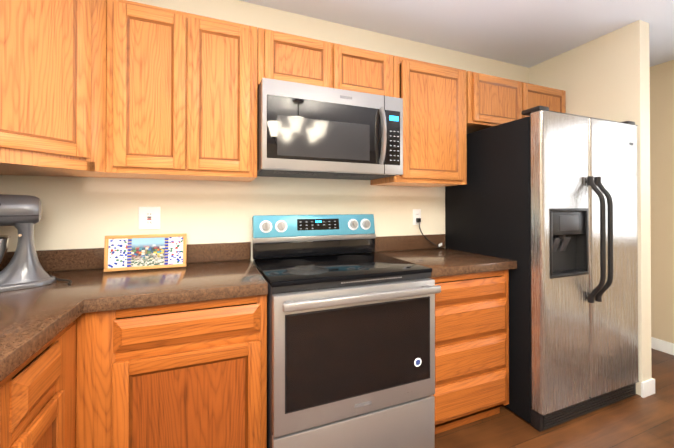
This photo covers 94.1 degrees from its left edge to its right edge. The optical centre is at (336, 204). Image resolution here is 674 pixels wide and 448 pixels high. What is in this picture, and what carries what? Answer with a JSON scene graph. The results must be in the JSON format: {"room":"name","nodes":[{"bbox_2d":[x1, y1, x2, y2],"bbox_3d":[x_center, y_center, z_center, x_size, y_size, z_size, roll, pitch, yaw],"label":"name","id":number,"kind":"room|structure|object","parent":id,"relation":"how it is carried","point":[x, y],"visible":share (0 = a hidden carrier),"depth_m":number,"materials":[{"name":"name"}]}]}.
{"room":"kitchen","nodes":[
{"label":"kitchen","id":0,"kind":"room"},
{"bbox_2d":[0,0,528,261],"bbox_3d":[0.436,0.021,2.299,4.780,2.440,0.100,0,0,-22],"label":"wall","id":1,"kind":"structure","parent":0,"point":[84,212],"depth_m":1.84,"materials":[{"name":"beige paint"}]},
{"bbox_2d":[0,0,115,176],"bbox_3d":[-1.256,-0.519,1.245,0.648,0.762,0.606,0,0,-22],"label":"upper cabinet","id":2,"kind":"object","parent":1,"relation":"attached to","point":[112,89],"depth_m":1.19,"materials":[{"name":"brown wood"}]},
{"bbox_2d":[138,207,159,229],"bbox_3d":[-0.997,0.073,1.667,0.102,0.120,0.012,0,0,-22],"label":"outlet","id":3,"kind":"object","parent":1,"relation":"attached to","point":[148,217],"visible":1,"depth_m":1.66,"materials":[{"name":"white plastic"}]},
{"bbox_2d":[76,0,263,181],"bbox_3d":[-0.774,-0.517,1.573,0.703,0.762,0.354,0,0,-22],"label":"upper cabinet","id":4,"kind":"object","parent":1,"relation":"attached to","point":[187,84],"depth_m":1.45,"materials":[{"name":"brown wood"}]},
{"bbox_2d":[264,29,399,97],"bbox_3d":[-0.082,-0.752,1.867,0.796,0.288,0.322,0,0,-22],"label":"upper cabinet","id":5,"kind":"object","parent":1,"relation":"attached to","point":[287,57],"depth_m":1.71,"materials":[{"name":"brown wood"}]},
{"bbox_2d":[257,78,402,179],"bbox_3d":[-0.054,-0.384,1.797,0.788,0.436,0.469,0,0,-22],"label":"over-the-range microwave","id":6,"kind":"object","parent":5,"relation":"attached to","point":[310,131],"visible":0.96,"depth_m":1.62,"materials":[{"name":"grey metal"}]},
{"bbox_2d":[370,57,471,186],"bbox_3d":[0.552,-0.513,2.118,0.562,0.762,0.322,0,0,-22],"label":"upper cabinet","id":7,"kind":"object","parent":1,"relation":"attached to","point":[437,99],"depth_m":1.98,"materials":[{"name":"brown wood"}]},
{"bbox_2d":[413,209,441,247],"bbox_3d":[0.670,0.181,2.303,0.229,0.288,0.062,0,0,-22],"label":"electrical outlet","id":8,"kind":"object","parent":1,"relation":"attached to","point":[416,216],"visible":0.98,"depth_m":2.29,"materials":[{"name":"white plastic"}]},
{"bbox_2d":[472,72,565,131],"bbox_3d":[1.285,-0.718,2.411,0.986,0.349,0.322,0,0,-22],"label":"upper cabinet","id":9,"kind":"object","parent":1,"relation":"attached to","point":[495,100],"depth_m":2.21,"materials":[{"name":"brown wood"}]},
{"bbox_2d":[239,0,673,67],"bbox_3d":[1.379,-1.264,-0.062,4.780,0.100,5.200,0,0,-22],"label":"ceiling","id":10,"kind":"structure","parent":0,"point":[527,33],"depth_m":2.06,"materials":[{"name":"white paint"}]},
{"bbox_2d":[435,348,673,447],"bbox_3d":[1.379,1.275,-0.078,4.780,0.100,5.200,0,0,-22],"label":"floor","id":11,"kind":"structure","parent":0,"point":[636,421],"depth_m":1.73,"materials":[{"name":"brown wood"}]},
{"bbox_2d":[0,313,87,447],"bbox_3d":[-0.823,0.793,0.123,0.630,0.867,2.997,0,0,-22],"label":"base cabinet","id":12,"kind":"object","parent":11,"relation":"on","point":[44,401],"depth_m":0.87,"materials":[{"name":"brown wood"}]},
{"bbox_2d":[88,312,95,447],"bbox_3d":[-0.683,0.802,1.454,0.614,0.867,0.627,0,0,-22],"label":"base cabinet","id":13,"kind":"object","parent":11,"relation":"on","point":[91,316],"depth_m":1.08,"materials":[{"name":"brown wood"}]},
{"bbox_2d":[0,248,103,381],"bbox_3d":[-0.809,0.285,0.132,0.660,0.148,2.997,0,0,-22],"label":"countertop","id":14,"kind":"structure","parent":13,"relation":"on","point":[33,320],"depth_m":1.02,"materials":[{"name":"laminate"}]},
{"bbox_2d":[0,194,71,291],"bbox_3d":[-1.283,0.140,1.177,0.463,0.357,0.262,0,0,-22],"label":"stand mixer","id":15,"kind":"object","parent":14,"relation":"on","point":[23,268],"visible":1,"depth_m":1.21,"materials":[{"name":"silver metal"}]},
{"bbox_2d":[84,242,267,311],"bbox_3d":[-0.667,0.294,1.458,0.584,0.148,0.637,0,0,-22],"label":"countertop","id":16,"kind":"structure","parent":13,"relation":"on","point":[212,271],"depth_m":1.30,"materials":[{"name":"laminate"}]},
{"bbox_2d":[104,233,186,271],"bbox_3d":[-0.950,0.235,1.580,0.352,0.170,0.082,0,0,-22],"label":"picture frame","id":17,"kind":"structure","parent":16,"relation":"on","point":[135,252],"depth_m":1.55,"materials":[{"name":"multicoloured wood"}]},
{"bbox_2d":[96,295,266,447],"bbox_3d":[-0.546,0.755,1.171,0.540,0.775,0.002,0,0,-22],"label":"base cabinet","id":18,"kind":"object","parent":11,"relation":"on","point":[188,375],"depth_m":1.17,"materials":[{"name":"brown wood"}]},
{"bbox_2d":[252,214,440,447],"bbox_3d":[-0.004,0.650,1.653,0.780,1.174,0.744,0,0,-22],"label":"range","id":19,"kind":"object","parent":11,"relation":"on","point":[350,349],"visible":1,"depth_m":1.38,"materials":[{"name":"grey metal"}]},
{"bbox_2d":[431,270,508,433],"bbox_3d":[0.609,0.805,1.968,0.582,0.867,0.627,0,0,-22],"label":"base cabinet","id":20,"kind":"object","parent":11,"relation":"on","point":[472,347],"visible":0.54,"depth_m":1.68,"materials":[{"name":"brown wood"}]},
{"bbox_2d":[370,234,516,277],"bbox_3d":[0.635,0.297,1.978,0.634,0.148,0.634,0,0,-22],"label":"countertop","id":21,"kind":"structure","parent":20,"relation":"on","point":[422,250],"depth_m":1.95,"materials":[{"name":"laminate"}]},
{"bbox_2d":[445,105,638,431],"bbox_3d":[1.401,0.352,2.161,0.910,1.777,0.851,0,0,-22],"label":"fridge","id":22,"kind":"object","parent":11,"relation":"on","point":[544,197],"visible":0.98,"depth_m":1.83,"materials":[{"name":"silver metal"}]},
{"bbox_2d":[529,20,651,395],"bbox_3d":[1.878,0.022,2.408,0.110,2.440,0.765,0,0,-22],"label":"wall","id":23,"kind":"structure","parent":0,"point":[606,77],"depth_m":2.10,"materials":[{"name":"beige paint"}]},
{"bbox_2d":[641,378,654,394],"bbox_3d":[1.937,1.194,2.416,0.013,0.095,0.777,0,0,-22],"label":"baseboard","id":24,"kind":"structure","parent":23,"relation":"attached to","point":[647,387],"depth_m":2.03,"materials":[{"name":"white wood"}]},
{"bbox_2d":[649,60,673,342],"bbox_3d":[3.553,0.011,0.795,0.100,2.440,5.000,0,0,-22],"label":"wall","id":25,"kind":"structure","parent":0,"point":[662,181],"depth_m":2.66,"materials":[{"name":"beige paint"}]},
{"bbox_2d":[651,337,673,354],"bbox_3d":[3.498,1.183,0.765,0.018,0.095,4.999,0,0,-22],"label":"baseboard","id":26,"kind":"structure","parent":25,"relation":"attached to","point":[657,344],"depth_m":2.65,"materials":[{"name":"white wood"}]}
]}

